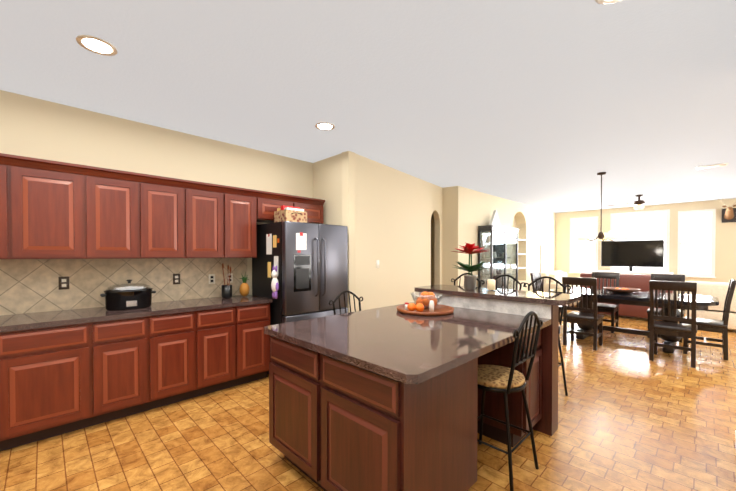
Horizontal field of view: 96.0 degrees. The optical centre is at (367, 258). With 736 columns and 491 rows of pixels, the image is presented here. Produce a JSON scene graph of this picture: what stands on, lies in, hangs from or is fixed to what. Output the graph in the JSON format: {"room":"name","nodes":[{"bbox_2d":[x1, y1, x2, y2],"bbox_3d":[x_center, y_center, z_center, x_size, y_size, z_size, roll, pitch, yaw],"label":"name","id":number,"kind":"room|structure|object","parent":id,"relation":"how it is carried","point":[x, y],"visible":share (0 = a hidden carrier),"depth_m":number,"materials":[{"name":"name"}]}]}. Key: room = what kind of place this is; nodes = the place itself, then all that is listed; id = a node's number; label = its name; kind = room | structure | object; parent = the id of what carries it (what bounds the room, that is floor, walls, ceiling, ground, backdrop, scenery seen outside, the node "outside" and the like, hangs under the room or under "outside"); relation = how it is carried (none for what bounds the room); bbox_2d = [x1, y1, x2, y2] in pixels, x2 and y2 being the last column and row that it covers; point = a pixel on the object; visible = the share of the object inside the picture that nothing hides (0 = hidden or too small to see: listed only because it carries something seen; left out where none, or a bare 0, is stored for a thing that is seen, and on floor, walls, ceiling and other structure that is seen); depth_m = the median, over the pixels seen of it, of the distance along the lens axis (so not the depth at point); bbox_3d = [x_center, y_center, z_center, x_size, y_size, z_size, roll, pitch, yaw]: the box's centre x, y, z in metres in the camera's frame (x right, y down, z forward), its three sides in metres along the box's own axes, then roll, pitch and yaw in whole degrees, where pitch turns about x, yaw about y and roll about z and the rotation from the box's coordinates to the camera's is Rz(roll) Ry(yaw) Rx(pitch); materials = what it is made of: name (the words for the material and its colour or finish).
{"room":"kitchen","nodes":[
{"label":"kitchen","id":0,"kind":"room"},
{"bbox_2d":[0,90,312,315],"bbox_3d":[-2.504,-0.012,3.328,4.620,2.770,0.120,-1,1,-44],"label":"wall","id":1,"kind":"structure","parent":0,"point":[31,127],"depth_m":3.37,"materials":[{"name":"beige paint"}]},
{"bbox_2d":[0,153,23,258],"bbox_3d":[-3.022,-0.394,2.485,0.599,0.794,0.334,-1,1,-44],"label":"upper cabinet","id":2,"kind":"object","parent":1,"relation":"attached to","point":[11,166],"depth_m":2.55,"materials":[{"name":"brown wood"}]},
{"bbox_2d":[24,157,95,258],"bbox_3d":[-2.699,-0.398,2.801,0.574,0.794,0.334,-1,1,-44],"label":"upper cabinet","id":3,"kind":"object","parent":1,"relation":"attached to","point":[50,209],"depth_m":2.72,"materials":[{"name":"brown wood"}]},
{"bbox_2d":[0,258,246,314],"bbox_3d":[-2.759,0.219,2.991,3.440,0.484,0.006,-1,1,-44],"label":"tile backsplash","id":4,"kind":"structure","parent":1,"relation":"attached to","point":[29,285],"depth_m":3.16,"materials":[{"name":"beige tile"}]},
{"bbox_2d":[58,276,68,289],"bbox_3d":[-2.747,0.217,2.993,0.072,0.116,0.005,-1,1,-44],"label":"electrical outlet plate","id":5,"kind":"object","parent":4,"relation":"attached to","point":[63,282],"depth_m":2.99,"materials":[{"name":"brown plastic"}]},
{"bbox_2d":[173,274,179,283],"bbox_3d":[-2.097,0.219,3.630,0.072,0.116,0.005,-1,1,-44],"label":"electrical outlet plate","id":6,"kind":"object","parent":4,"relation":"attached to","point":[176,277],"depth_m":3.63,"materials":[{"name":"brown plastic"}]},
{"bbox_2d":[209,274,214,283],"bbox_3d":[-1.833,0.236,3.890,0.072,0.116,0.005,-1,1,-44],"label":"electrical outlet plate","id":7,"kind":"object","parent":4,"relation":"attached to","point":[211,276],"depth_m":3.89,"materials":[{"name":"white plastic"}]},
{"bbox_2d":[227,273,232,282],"bbox_3d":[-1.683,0.235,4.037,0.072,0.116,0.005,-1,1,-44],"label":"electrical outlet plate","id":8,"kind":"object","parent":4,"relation":"attached to","point":[231,275],"depth_m":4.04,"materials":[{"name":"brown plastic"}]},
{"bbox_2d":[96,167,151,258],"bbox_3d":[-2.402,-0.402,3.092,0.524,0.794,0.334,-1,1,-44],"label":"upper cabinet","id":9,"kind":"object","parent":1,"relation":"attached to","point":[123,223],"depth_m":3.02,"materials":[{"name":"brown wood"}]},
{"bbox_2d":[148,174,195,257],"bbox_3d":[-2.124,-0.405,3.365,0.524,0.794,0.334,-1,1,-44],"label":"upper cabinet","id":10,"kind":"object","parent":1,"relation":"attached to","point":[171,201],"depth_m":3.30,"materials":[{"name":"brown wood"}]},
{"bbox_2d":[196,181,231,257],"bbox_3d":[-1.846,-0.408,3.637,0.523,0.794,0.334,-1,1,-44],"label":"upper cabinet","id":11,"kind":"object","parent":1,"relation":"attached to","point":[213,201],"depth_m":3.58,"materials":[{"name":"brown wood"}]},
{"bbox_2d":[232,187,259,257],"bbox_3d":[-1.591,-0.411,3.887,0.457,0.794,0.334,-1,1,-44],"label":"upper cabinet","id":12,"kind":"object","parent":1,"relation":"attached to","point":[245,202],"depth_m":3.82,"materials":[{"name":"brown wood"}]},
{"bbox_2d":[260,191,299,222],"bbox_3d":[-1.230,-0.645,4.238,0.554,0.334,0.334,-1,1,-44],"label":"upper cabinet","id":13,"kind":"object","parent":1,"relation":"attached to","point":[269,202],"depth_m":4.07,"materials":[{"name":"brown wood"}]},
{"bbox_2d":[300,197,323,223],"bbox_3d":[-0.922,-0.649,4.539,0.546,0.334,0.334,-1,1,-44],"label":"upper cabinet","id":14,"kind":"object","parent":1,"relation":"attached to","point":[313,207],"depth_m":4.49,"materials":[{"name":"brown wood"}]},
{"bbox_2d":[313,151,355,312],"bbox_3d":[-0.532,-0.029,4.701,0.120,2.770,0.920,-1,1,-44],"label":"wall","id":15,"kind":"structure","parent":0,"point":[327,180],"depth_m":4.50,"materials":[{"name":"beige paint"}]},
{"bbox_2d":[0,305,735,490],"bbox_3d":[3.595,1.419,3.708,14.000,0.100,8.500,-1,1,-44],"label":"floor","id":16,"kind":"structure","parent":0,"point":[632,416],"depth_m":2.50,"materials":[{"name":"tile"}]},
{"bbox_2d":[0,330,11,450],"bbox_3d":[-2.994,0.947,2.332,0.657,0.876,0.614,-1,1,-44],"label":"base cabinet","id":17,"kind":"object","parent":16,"relation":"on","point":[5,339],"depth_m":2.34,"materials":[{"name":"brown wood"}]},
{"bbox_2d":[12,322,103,447],"bbox_3d":[-2.623,0.943,2.696,0.658,0.876,0.614,-1,1,-44],"label":"base cabinet","id":18,"kind":"object","parent":16,"relation":"on","point":[64,371],"depth_m":2.52,"materials":[{"name":"brown wood"}]},
{"bbox_2d":[0,294,271,333],"bbox_3d":[-2.534,0.484,2.768,3.446,0.040,0.628,-1,1,-44],"label":"countertop","id":19,"kind":"structure","parent":18,"relation":"on","point":[37,321],"depth_m":2.87,"materials":[{"name":"stone"}]},
{"bbox_2d":[100,280,155,310],"bbox_3d":[-2.231,0.326,3.096,0.420,0.268,0.238,-1,1,-44],"label":"slow cooker","id":20,"kind":"object","parent":19,"relation":"on","point":[124,298],"visible":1,"depth_m":3.01,"materials":[{"name":"black metal"}]},
{"bbox_2d":[221,263,231,298],"bbox_3d":[-1.629,0.248,3.825,0.113,0.405,0.132,-1,1,-44],"label":"utensil crock","id":21,"kind":"object","parent":19,"relation":"on","point":[226,291],"visible":1,"depth_m":3.79,"materials":[{"name":"black ceramic"}]},
{"bbox_2d":[239,272,249,296],"bbox_3d":[-1.469,0.299,3.947,0.120,0.300,0.127,-1,1,-44],"label":"pineapple","id":22,"kind":"object","parent":19,"relation":"on","point":[244,289],"visible":1,"depth_m":3.92,"materials":[{"name":"orange food"}]},
{"bbox_2d":[104,314,159,421],"bbox_3d":[-2.298,0.939,3.014,0.528,0.876,0.614,-1,1,-44],"label":"base cabinet","id":23,"kind":"object","parent":16,"relation":"on","point":[131,345],"depth_m":2.85,"materials":[{"name":"brown wood"}]},
{"bbox_2d":[160,310,203,406],"bbox_3d":[-2.019,0.936,3.287,0.528,0.876,0.614,-1,1,-44],"label":"base cabinet","id":24,"kind":"object","parent":16,"relation":"on","point":[181,335],"depth_m":3.13,"materials":[{"name":"brown wood"}]},
{"bbox_2d":[204,306,243,394],"bbox_3d":[-1.740,0.933,3.560,0.529,0.876,0.614,-1,1,-44],"label":"base cabinet","id":25,"kind":"object","parent":16,"relation":"on","point":[223,329],"depth_m":3.40,"materials":[{"name":"brown wood"}]},
{"bbox_2d":[244,302,271,383],"bbox_3d":[-1.481,0.930,3.814,0.473,0.876,0.614,-1,1,-44],"label":"base cabinet","id":26,"kind":"object","parent":16,"relation":"on","point":[256,343],"depth_m":3.65,"materials":[{"name":"brown wood"}]},
{"bbox_2d":[252,221,347,373],"bbox_3d":[-0.844,0.470,4.208,0.904,1.785,0.876,-1,1,-44],"label":"refrigerator","id":27,"kind":"object","parent":16,"relation":"on","point":[311,260],"visible":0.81,"depth_m":3.87,"materials":[{"name":"black"}]},
{"bbox_2d":[271,262,278,298],"bbox_3d":[-1.040,0.228,3.702,0.076,0.441,0.138,-1,1,-44],"label":"plush toy","id":28,"kind":"object","parent":27,"relation":"hanging from","point":[274,282],"visible":1,"depth_m":3.67,"materials":[{"name":"white fabric"}]},
{"bbox_2d":[274,205,306,222],"bbox_3d":[-0.925,-0.527,3.997,0.300,0.210,0.287,-1,1,-44],"label":"box","id":29,"kind":"object","parent":27,"relation":"on","point":[289,213],"visible":0.75,"depth_m":3.91,"materials":[{"name":"beige cardboard"}]},
{"bbox_2d":[329,290,362,314],"bbox_3d":[-0.075,0.849,3.246,0.463,1.053,0.449,-1,1,-44],"label":"bar stool","id":30,"kind":"object","parent":16,"relation":"on","point":[340,294],"visible":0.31,"depth_m":3.36,"materials":[{"name":"black metal"}]},
{"bbox_2d":[264,289,565,490],"bbox_3d":[0.500,0.867,2.590,2.175,1.030,1.325,-1,1,-44],"label":"kitchen island","id":31,"kind":"object","parent":16,"relation":"on","point":[388,398],"depth_m":1.86,"materials":[{"name":"brown wood"}]},
{"bbox_2d":[396,291,453,315],"bbox_3d":[0.504,0.380,2.935,0.504,0.164,0.504,-1,1,-44],"label":"tray","id":32,"kind":"object","parent":31,"relation":"on","point":[425,304],"visible":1,"depth_m":2.88,"materials":[{"name":"brown wood"}]},
{"bbox_2d":[414,285,581,304],"bbox_3d":[1.157,0.325,3.175,0.530,0.040,1.430,-1,1,-44],"label":"island countertop","id":33,"kind":"structure","parent":31,"relation":"on","point":[513,295],"depth_m":2.95,"materials":[{"name":"stone"}]},
{"bbox_2d":[451,242,489,289],"bbox_3d":[1.024,0.062,3.315,0.380,0.480,0.400,-1,1,-44],"label":"poinsettia","id":34,"kind":"object","parent":33,"relation":"on","point":[469,279],"visible":1,"depth_m":3.27,"materials":[{"name":"red plant"}]},
{"bbox_2d":[487,279,496,290],"bbox_3d":[1.193,0.247,3.202,0.107,0.112,0.110,-1,1,-44],"label":"pillar candle","id":35,"kind":"object","parent":33,"relation":"on","point":[490,284],"visible":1,"depth_m":3.17,"materials":[{"name":"white wax"}]},
{"bbox_2d":[451,273,484,286],"bbox_3d":[1.097,0.770,4.011,0.449,1.192,0.463,-1,1,-44],"label":"bar stool","id":36,"kind":"object","parent":16,"relation":"on","point":[477,279],"visible":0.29,"depth_m":4.19,"materials":[{"name":"black metal"}]},
{"bbox_2d":[478,210,517,289],"bbox_3d":[2.932,0.124,7.405,1.350,2.400,0.300,-1,1,-44],"label":"tall cabinet","id":37,"kind":"object","parent":16,"relation":"on","point":[493,237],"depth_m":7.27,"materials":[{"name":"grey"}]},
{"bbox_2d":[486,274,525,289],"bbox_3d":[1.441,0.774,3.689,0.449,1.192,0.463,-1,1,-44],"label":"bar stool","id":38,"kind":"object","parent":16,"relation":"on","point":[514,280],"visible":0.21,"depth_m":3.79,"materials":[{"name":"black metal"}]},
{"bbox_2d":[477,311,542,490],"bbox_3d":[0.846,0.852,2.178,0.463,1.073,0.449,-1,1,-44],"label":"bar stool","id":39,"kind":"object","parent":16,"relation":"on","point":[505,381],"visible":0.9,"depth_m":2.06,"materials":[{"name":"black metal"}]},
{"bbox_2d":[533,239,546,272],"bbox_3d":[4.710,0.382,9.059,0.340,1.845,0.340,-1,1,-44],"label":"torchiere floor lamp","id":40,"kind":"object","parent":16,"relation":"on","point":[540,242],"visible":0.69,"depth_m":9.02,"materials":[{"name":"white metal"}]},
{"bbox_2d":[524,276,570,395],"bbox_3d":[1.727,0.778,3.340,0.449,1.192,0.463,-1,1,-44],"label":"bar stool","id":41,"kind":"object","parent":16,"relation":"on","point":[560,323],"visible":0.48,"depth_m":3.33,"materials":[{"name":"black metal"}]},
{"bbox_2d":[530,272,567,333],"bbox_3d":[3.413,0.800,6.244,0.460,1.076,0.528,-1,1,-44],"label":"chair","id":42,"kind":"object","parent":16,"relation":"on","point":[535,275],"visible":0.27,"depth_m":6.35,"materials":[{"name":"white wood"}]},
{"bbox_2d":[541,271,579,306],"bbox_3d":[5.691,0.837,9.635,1.600,0.920,0.920,-1,1,-44],"label":"loveseat","id":43,"kind":"object","parent":16,"relation":"on","point":[558,275],"visible":0.38,"depth_m":9.29,"materials":[{"name":"fabric"}]},
{"bbox_2d":[562,277,603,350],"bbox_3d":[3.360,0.813,5.179,0.528,1.076,0.460,-1,1,-44],"label":"dining chair","id":44,"kind":"object","parent":16,"relation":"on","point":[595,319],"visible":0.96,"depth_m":5.05,"materials":[{"name":"brown wood"}]},
{"bbox_2d":[591,272,619,332],"bbox_3d":[4.458,0.800,6.298,0.528,1.076,0.460,-1,1,-44],"label":"dining chair","id":45,"kind":"object","parent":16,"relation":"on","point":[612,309],"visible":0.52,"depth_m":6.28,"materials":[{"name":"brown wood"}]},
{"bbox_2d":[580,273,672,319],"bbox_3d":[5.968,0.826,7.673,0.950,0.990,1.650,-1,1,-44],"label":"leather sofa","id":46,"kind":"object","parent":16,"relation":"on","point":[640,281],"visible":0.17,"depth_m":7.22,"materials":[{"name":"red leather"}]},
{"bbox_2d":[592,270,672,274],"bbox_3d":[7.216,0.824,9.105,0.484,0.960,1.690,-1,1,-44],"label":"media console","id":47,"kind":"object","parent":16,"relation":"on","point":[635,272],"visible":0.04,"depth_m":8.92,"materials":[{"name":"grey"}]},
{"bbox_2d":[601,240,663,271],"bbox_3d":[7.267,-0.082,9.152,0.110,0.849,1.360,-1,1,-44],"label":"television","id":48,"kind":"object","parent":47,"relation":"on","point":[639,253],"visible":1,"depth_m":9.08,"materials":[{"name":"black plastic"}]},
{"bbox_2d":[550,287,718,353],"bbox_3d":[4.213,0.955,5.429,1.100,0.785,2.100,-1,1,-44],"label":"dining table","id":49,"kind":"object","parent":16,"relation":"on","point":[641,298],"visible":0.46,"depth_m":5.06,"materials":[{"name":"black wood"}]},
{"bbox_2d":[603,287,640,293],"bbox_3d":[4.178,0.519,5.460,0.500,0.085,0.500,-1,1,-44],"label":"bowl","id":50,"kind":"object","parent":49,"relation":"on","point":[623,290],"visible":1,"depth_m":5.38,"materials":[{"name":"brown"}]},
{"bbox_2d":[647,274,684,342],"bbox_3d":[5.088,0.808,5.655,0.528,1.076,0.460,-1,1,-44],"label":"dining chair","id":51,"kind":"object","parent":16,"relation":"on","point":[667,277],"visible":0.38,"depth_m":5.74,"materials":[{"name":"brown wood"}]},
{"bbox_2d":[649,280,697,367],"bbox_3d":[4.073,0.822,4.422,0.528,1.076,0.460,-1,1,-44],"label":"dining chair","id":52,"kind":"object","parent":16,"relation":"on","point":[674,329],"visible":1,"depth_m":4.29,"materials":[{"name":"brown wood"}]},
{"bbox_2d":[681,279,735,360],"bbox_3d":[4.838,0.819,4.718,0.460,1.076,0.528,-1,1,-44],"label":"chair","id":53,"kind":"object","parent":16,"relation":"on","point":[712,325],"visible":0.83,"depth_m":4.54,"materials":[{"name":"brown wood"}]},
{"bbox_2d":[685,281,735,329],"bbox_3d":[6.822,0.886,6.410,0.900,0.900,0.950,-1,1,-44],"label":"sofa","id":54,"kind":"object","parent":16,"relation":"on","point":[718,290],"visible":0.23,"depth_m":6.14,"materials":[{"name":"fabric"}]},
{"bbox_2d":[0,0,735,212],"bbox_3d":[3.595,-1.451,3.674,14.000,0.100,8.500,-1,1,-44],"label":"ceiling","id":55,"kind":"structure","parent":0,"point":[555,106],"depth_m":2.59,"materials":[{"name":"grey paint"}]},
{"bbox_2d":[76,35,117,55],"bbox_3d":[-1.752,-1.380,2.145,0.207,0.006,0.206,0,1,34],"label":"recessed light","id":56,"kind":"object","parent":55,"relation":"in","point":[96,45],"depth_m":2.14,"materials":[{"name":"white"}]},
{"bbox_2d":[315,122,334,130],"bbox_3d":[-0.452,-1.396,3.489,0.206,0.006,0.206,0,1,34],"label":"recessed light","id":57,"kind":"object","parent":55,"relation":"in","point":[326,126],"depth_m":3.48,"materials":[{"name":"white"}]},
{"bbox_2d":[576,172,631,240],"bbox_3d":[3.882,-0.860,5.501,0.763,1.127,0.790,-1,1,-44],"label":"pendant chandelier","id":58,"kind":"object","parent":55,"relation":"hanging from","point":[602,236],"visible":1,"depth_m":5.41,"materials":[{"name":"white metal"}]},
{"bbox_2d":[595,0,621,4],"bbox_3d":[1.277,-1.374,1.683,0.206,0.006,0.206,0,1,34],"label":"recessed light","id":59,"kind":"object","parent":55,"relation":"in","point":[604,2],"depth_m":1.77,"materials":[{"name":"white"}]},
{"bbox_2d":[606,195,668,209],"bbox_3d":[6.161,-1.283,7.541,1.247,0.330,1.275,-1,1,-44],"label":"ceiling fan","id":60,"kind":"object","parent":55,"relation":"hanging from","point":[639,203],"visible":1,"depth_m":7.45,"materials":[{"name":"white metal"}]},
{"bbox_2d":[696,163,727,169],"bbox_3d":[5.250,-1.412,5.058,0.200,0.010,0.340,-1,1,-44],"label":"ceiling vent","id":61,"kind":"object","parent":55,"relation":"in","point":[712,166],"visible":0.96,"depth_m":5.04,"materials":[{"name":"white"}]},
{"bbox_2d":[342,151,441,312],"bbox_3d":[0.576,-0.039,5.550,0.120,2.770,2.946,1,1,37],"label":"wall","id":62,"kind":"structure","parent":0,"point":[395,209],"depth_m":5.14,"materials":[{"name":"beige paint"}]},
{"bbox_2d":[431,214,434,284],"bbox_3d":[0.861,-0.053,6.779,0.875,2.770,1.420,1,1,37],"label":"wall","id":63,"kind":"structure","parent":0,"point":[432,246],"depth_m":7.16,"materials":[{"name":"beige paint"}]},
{"bbox_2d":[442,186,461,285],"bbox_3d":[1.649,-0.052,6.684,0.230,2.770,0.420,-1,1,-44],"label":"wall","id":64,"kind":"structure","parent":0,"point":[451,218],"depth_m":6.59,"materials":[{"name":"beige paint"}]},
{"bbox_2d":[462,187,555,290],"bbox_3d":[3.872,-0.077,8.780,5.880,2.770,0.300,-1,1,-44],"label":"wall","id":65,"kind":"structure","parent":0,"point":[530,223],"depth_m":8.94,"materials":[{"name":"beige paint"}]},
{"bbox_2d":[555,198,735,293],"bbox_3d":[8.644,-0.071,8.219,0.150,2.770,7.900,-1,1,-44],"label":"wall","id":66,"kind":"structure","parent":0,"point":[725,253],"depth_m":8.70,"materials":[{"name":"beige paint"}]},
{"bbox_2d":[568,216,597,273],"bbox_3d":[6.597,-0.416,10.144,0.070,1.725,0.780,-1,1,-44],"label":"window","id":67,"kind":"structure","parent":66,"relation":"in","point":[583,256],"depth_m":10.15,"materials":[{"name":"white glass"}]},
{"bbox_2d":[610,209,669,271],"bbox_3d":[7.514,-0.430,9.208,0.070,1.775,1.320,-1,1,-44],"label":"window","id":68,"kind":"structure","parent":66,"relation":"in","point":[649,225],"depth_m":9.11,"materials":[{"name":"white glass"}]},
{"bbox_2d":[677,209,715,277],"bbox_3d":[8.312,-0.385,8.395,0.070,1.705,0.720,-1,1,-44],"label":"window","id":69,"kind":"structure","parent":66,"relation":"in","point":[696,242],"depth_m":8.39,"materials":[{"name":"white glass"}]},
{"bbox_2d":[717,198,735,222],"bbox_3d":[8.573,-1.232,7.856,0.455,0.701,0.485,-1,1,-44],"label":"trophy","id":70,"kind":"object","parent":66,"relation":"attached to","point":[728,214],"visible":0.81,"depth_m":7.92,"materials":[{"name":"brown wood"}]}
]}

